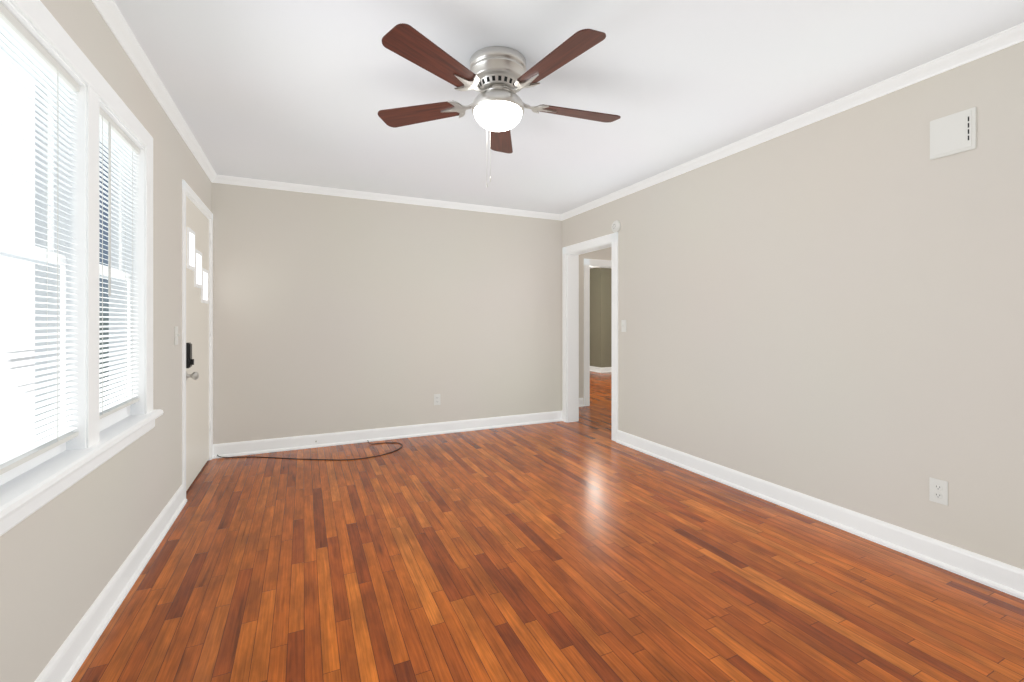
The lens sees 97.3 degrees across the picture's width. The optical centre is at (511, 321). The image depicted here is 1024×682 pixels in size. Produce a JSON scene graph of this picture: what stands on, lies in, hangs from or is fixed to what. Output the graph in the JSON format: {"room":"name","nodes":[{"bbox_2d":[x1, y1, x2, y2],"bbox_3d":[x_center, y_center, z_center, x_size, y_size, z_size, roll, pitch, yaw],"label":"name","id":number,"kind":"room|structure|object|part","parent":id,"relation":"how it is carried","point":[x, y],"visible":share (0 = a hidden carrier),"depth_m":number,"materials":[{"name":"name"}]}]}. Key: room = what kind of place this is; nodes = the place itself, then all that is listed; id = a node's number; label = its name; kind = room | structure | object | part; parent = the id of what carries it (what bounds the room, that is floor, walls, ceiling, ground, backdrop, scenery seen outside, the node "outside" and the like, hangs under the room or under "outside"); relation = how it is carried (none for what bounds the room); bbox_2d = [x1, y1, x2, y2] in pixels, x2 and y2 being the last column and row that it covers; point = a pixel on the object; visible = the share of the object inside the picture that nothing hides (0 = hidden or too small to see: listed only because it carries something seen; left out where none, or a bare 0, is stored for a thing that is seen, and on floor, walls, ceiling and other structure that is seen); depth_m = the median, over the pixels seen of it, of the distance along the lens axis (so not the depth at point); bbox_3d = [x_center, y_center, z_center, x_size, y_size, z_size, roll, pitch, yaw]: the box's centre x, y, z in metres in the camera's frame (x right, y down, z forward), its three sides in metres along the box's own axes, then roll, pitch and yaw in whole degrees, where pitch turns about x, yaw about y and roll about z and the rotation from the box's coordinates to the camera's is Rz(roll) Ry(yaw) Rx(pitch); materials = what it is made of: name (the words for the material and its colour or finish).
{"room":"empty living room","nodes":[
{"label":"empty living room","id":0,"kind":"room"},
{"bbox_2d":[0,0,211,681],"bbox_3d":[-1.560,-0.041,1.445,0.140,2.500,5.813,0,0,-25],"label":"wall","id":1,"kind":"structure","parent":0,"point":[64,555],"depth_m":1.89,"materials":[{"name":"paint"}]},
{"bbox_2d":[0,0,154,535],"bbox_3d":[-1.611,-0.205,1.560,0.184,1.548,1.785,0,0,-25],"label":"window","id":2,"kind":"structure","parent":1,"relation":"in","point":[78,223],"depth_m":1.68,"materials":[{"name":"white"}]},
{"bbox_2d":[0,2,79,474],"bbox_3d":[-1.435,-0.227,1.267,0.032,1.300,0.877,0,0,-25],"label":"window blind","id":3,"kind":"object","parent":2,"relation":"attached to","point":[23,40],"visible":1,"depth_m":1.42,"materials":[{"name":"white plastic"}]},
{"bbox_2d":[99,106,139,419],"bbox_3d":[-1.782,-0.237,2.029,0.042,1.280,0.562,0,0,-25],"label":"window blind","id":4,"kind":"object","parent":2,"relation":"attached to","point":[111,128],"visible":0.69,"depth_m":2.03,"materials":[{"name":"white plastic"}]},
{"bbox_2d":[0,409,163,521],"bbox_3d":[-1.571,0.491,1.578,0.151,0.035,1.825,0,0,-25],"label":"window sill","id":5,"kind":"structure","parent":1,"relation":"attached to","point":[21,490],"depth_m":1.47,"materials":[{"name":"white"}]},
{"bbox_2d":[35,484,186,681],"bbox_3d":[-1.257,1.149,0.994,0.030,0.120,4.460,0,0,-25],"label":"baseboard","id":6,"kind":"structure","parent":1,"relation":"attached to","point":[66,661],"depth_m":1.83,"materials":[{"name":"white"}]},
{"bbox_2d":[91,0,216,181],"bbox_3d":[-1.476,-1.260,1.484,0.045,0.062,5.533,0,0,-25],"label":"crown molding","id":7,"kind":"structure","parent":1,"relation":"attached to","point":[113,18],"depth_m":2.28,"materials":[{"name":"white wood"}]},
{"bbox_2d":[174,326,178,344],"bbox_3d":[-2.132,0.091,2.870,0.018,0.118,0.072,0,0,-25],"label":"switch plate","id":8,"kind":"object","parent":1,"relation":"attached to","point":[176,334],"visible":1,"depth_m":2.86,"materials":[{"name":"white plastic"}]},
{"bbox_2d":[182,179,212,497],"bbox_3d":[-2.494,0.130,3.465,0.162,2.159,1.063,0,0,-25],"label":"door frame","id":9,"kind":"structure","parent":1,"relation":"attached to","point":[190,192],"depth_m":3.05,"materials":[{"name":"white"}]},
{"bbox_2d":[186,196,210,490],"bbox_3d":[-2.452,0.156,3.488,0.058,2.078,0.935,0,0,-25],"label":"front door","id":10,"kind":"structure","parent":1,"relation":"in","point":[197,390],"depth_m":3.49,"materials":[{"name":"beige paint"}]},
{"bbox_2d":[186,343,193,367],"bbox_3d":[-2.249,0.236,3.140,0.050,0.175,0.074,0,0,-25],"label":"door lock","id":11,"kind":"object","parent":10,"relation":"attached to","point":[189,361],"visible":0.73,"depth_m":3.12,"materials":[{"name":"black metal"}]},
{"bbox_2d":[186,227,208,380],"bbox_3d":[-2.393,-0.126,3.486,0.079,1.080,0.817,0,0,-25],"label":"window","id":12,"kind":"structure","parent":10,"relation":"attached to","point":[194,264],"depth_m":3.41,"materials":[{"name":"white"}]},
{"bbox_3d":[-2.236,0.381,3.146,0.079,0.066,0.066,0,0,-25],"label":"knob","id":13,"kind":"part","parent":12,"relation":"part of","materials":[{"name":"silver metal"}]},
{"bbox_3d":[-2.445,-0.408,3.508,0.003,0.459,0.678,0,0,-25],"label":"lite glass","id":14,"kind":"part","parent":12,"relation":"part of","materials":[{"name":"white"}]},
{"bbox_3d":[-2.628,0.094,3.916,0.018,1.724,0.010,0,0,-25],"label":"front door hinges","id":15,"kind":"part","parent":10,"relation":"part of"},
{"bbox_2d":[212,183,561,443],"bbox_3d":[-1.053,-0.041,4.805,3.604,2.500,0.140,0,0,-25],"label":"wall","id":16,"kind":"structure","parent":0,"point":[332,314],"depth_m":4.57,"materials":[{"name":"paint"}]},
{"bbox_2d":[212,175,561,220],"bbox_3d":[-1.014,-1.260,4.721,3.604,0.062,0.045,0,0,-25],"label":"crown molding","id":17,"kind":"structure","parent":16,"relation":"attached to","point":[232,180],"depth_m":4.54,"materials":[{"name":"white wood"}]},
{"bbox_2d":[213,411,561,458],"bbox_3d":[-1.017,1.149,4.728,3.604,0.120,0.030,0,0,-25],"label":"baseboard","id":18,"kind":"structure","parent":16,"relation":"attached to","point":[231,449],"depth_m":4.55,"materials":[{"name":"white wood"}]},
{"bbox_2d":[434,394,439,404],"bbox_3d":[-0.804,0.841,4.839,0.072,0.118,0.009,0,0,-25],"label":"outlet","id":19,"kind":"object","parent":16,"relation":"attached to","point":[436,399],"visible":1,"depth_m":4.83,"materials":[{"name":"white plastic"}]},
{"bbox_2d":[71,371,1023,681],"bbox_3d":[1.285,1.234,6.249,9.340,0.050,12.140,0,0,-25],"label":"floor","id":20,"kind":"structure","parent":0,"point":[585,547],"depth_m":2.08,"materials":[{"name":"brown wood"}]},
{"bbox_2d":[217,441,402,459],"bbox_3d":[-1.777,1.188,4.052,1.571,0.042,0.560,0,0,-25],"label":"coaxial cable","id":21,"kind":"object","parent":20,"relation":"on","point":[324,459],"visible":1,"depth_m":3.98,"materials":[{"name":"black plastic"}]},
{"bbox_2d":[114,0,1023,268],"bbox_3d":[1.285,-1.316,6.249,9.340,0.050,12.140,0,0,-25],"label":"ceiling","id":22,"kind":"structure","parent":0,"point":[303,92],"depth_m":2.38,"materials":[{"name":"paint"}]},
{"bbox_2d":[378,23,620,186],"bbox_3d":[-0.033,-0.997,2.244,1.276,0.588,1.290,0,0,-25],"label":"ceiling fan","id":23,"kind":"object","parent":22,"relation":"hanging from","point":[498,78],"visible":1,"depth_m":2.13,"materials":[{"name":"brown wood"}]},
{"bbox_3d":[-0.485,-1.099,2.385,0.465,0.005,0.148,0,-11,18],"label":"blade","id":24,"kind":"part","parent":23,"relation":"part of","materials":[{"name":"brown wood"}]},
{"label":"blade","id":25,"kind":"part","parent":23,"relation":"part of","materials":[{"name":"brown wood"}]},
{"bbox_3d":[-0.133,-1.119,2.162,0.022,0.060,0.115,0,0,36],"label":"blade arm","id":26,"kind":"part","parent":23,"relation":"part of"},
{"label":"blade","id":27,"kind":"part","parent":23,"relation":"part of","materials":[{"name":"brown wood"}]},
{"bbox_3d":[-0.007,-1.119,2.162,0.022,0.060,0.115,0,0,-36],"label":"blade arm","id":28,"kind":"part","parent":23,"relation":"part of"},
{"label":"blade","id":29,"kind":"part","parent":23,"relation":"part of","materials":[{"name":"brown wood"}]},
{"bbox_3d":[0.347,-1.099,2.383,0.465,0.005,0.148,0,11,-18],"label":"blade","id":30,"kind":"part","parent":23,"relation":"part of","materials":[{"name":"brown wood"}]},
{"bbox_2d":[579,247,611,404],"bbox_3d":[2.904,-0.041,7.373,5.456,2.500,0.140,0,0,-25],"label":"wall","id":31,"kind":"structure","parent":0,"point":[604,254],"depth_m":6.42,"materials":[{"name":"paint"}]},
{"bbox_2d":[579,398,583,406],"bbox_3d":[0.740,1.149,6.277,0.606,0.120,0.030,0,0,-25],"label":"baseboard","id":32,"kind":"structure","parent":31,"relation":"attached to","point":[581,402],"depth_m":6.38,"materials":[{"name":"white wood"}]},
{"bbox_2d":[584,259,611,405],"bbox_3d":[1.460,0.158,6.704,1.026,2.103,0.180,0,0,-25],"label":"door frame","id":33,"kind":"structure","parent":31,"relation":"attached to","point":[588,263],"depth_m":6.43,"materials":[{"name":"white"}]},
{"bbox_2d":[590,267,611,367],"bbox_3d":[2.534,-0.041,12.166,2.100,2.500,2.450,0,0,-25],"label":"wall","id":34,"kind":"structure","parent":0,"point":[601,317],"depth_m":10.71,"materials":[{"name":"paint"}]},
{"bbox_2d":[590,366,600,372],"bbox_3d":[1.609,1.149,11.628,0.030,0.120,2.250,0,0,-25],"label":"baseboard","id":35,"kind":"structure","parent":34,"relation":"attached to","point":[595,369],"depth_m":10.78,"materials":[{"name":"white wood"}]},
{"bbox_2d":[601,367,611,372],"bbox_3d":[2.964,1.149,10.999,1.900,0.120,0.030,0,0,-25],"label":"baseboard","id":36,"kind":"structure","parent":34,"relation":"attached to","point":[605,369],"depth_m":10.66,"materials":[{"name":"white wood"}]},
{"bbox_2d":[562,41,1023,569],"bbox_3d":[1.838,-0.041,3.018,0.140,2.500,5.813,0,0,-25],"label":"wall","id":37,"kind":"structure","parent":0,"point":[830,309],"depth_m":2.58,"materials":[{"name":"paint"}]},
{"bbox_2d":[562,232,617,441],"bbox_3d":[0.911,0.158,5.020,0.180,2.103,1.046,0,0,-25],"label":"door frame","id":38,"kind":"structure","parent":37,"relation":"attached to","point":[612,238],"depth_m":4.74,"materials":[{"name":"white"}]},
{"bbox_2d":[611,220,620,232],"bbox_3d":[1.042,-0.953,4.529,0.035,0.124,0.124,0,0,-25],"label":"smoke detector","id":39,"kind":"object","parent":37,"relation":"attached to","point":[616,226],"visible":0.96,"depth_m":4.50,"materials":[{"name":"white plastic"}]},
{"bbox_2d":[621,320,625,331],"bbox_3d":[1.096,0.045,4.431,0.018,0.118,0.072,0,0,-25],"label":"switch plate","id":40,"kind":"object","parent":37,"relation":"attached to","point":[623,325],"visible":1,"depth_m":4.43,"materials":[{"name":"white plastic"}]},
{"bbox_2d":[561,22,1023,220],"bbox_3d":[1.754,-1.260,2.979,0.045,0.062,5.533,0,0,-25],"label":"crown molding","id":41,"kind":"structure","parent":37,"relation":"attached to","point":[1006,38],"depth_m":2.60,"materials":[{"name":"white"}]},
{"bbox_2d":[616,430,1023,599],"bbox_3d":[1.988,1.149,2.491,0.030,0.120,4.450,0,0,-25],"label":"baseboard","id":42,"kind":"structure","parent":37,"relation":"attached to","point":[996,574],"depth_m":2.54,"materials":[{"name":"white wood"}]},
{"bbox_2d":[929,477,947,505],"bbox_3d":[2.118,0.844,2.236,0.009,0.118,0.072,0,0,-25],"label":"electrical outlet plate","id":43,"kind":"object","parent":37,"relation":"attached to","point":[938,490],"visible":1,"depth_m":2.23,"materials":[{"name":"white plastic"}]},
{"bbox_2d":[930,107,976,159],"bbox_3d":[2.138,-0.908,2.187,0.014,0.195,0.172,0,0,-25],"label":"door chime","id":44,"kind":"object","parent":37,"relation":"attached to","point":[954,133],"visible":1,"depth_m":2.18,"materials":[{"name":"white plastic"}]},
{"label":"outside","id":45,"kind":"structure","parent":0,"visible":0},
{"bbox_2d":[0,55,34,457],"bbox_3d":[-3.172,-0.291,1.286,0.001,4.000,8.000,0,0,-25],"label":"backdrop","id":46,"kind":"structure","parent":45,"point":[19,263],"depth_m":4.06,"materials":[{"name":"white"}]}
]}

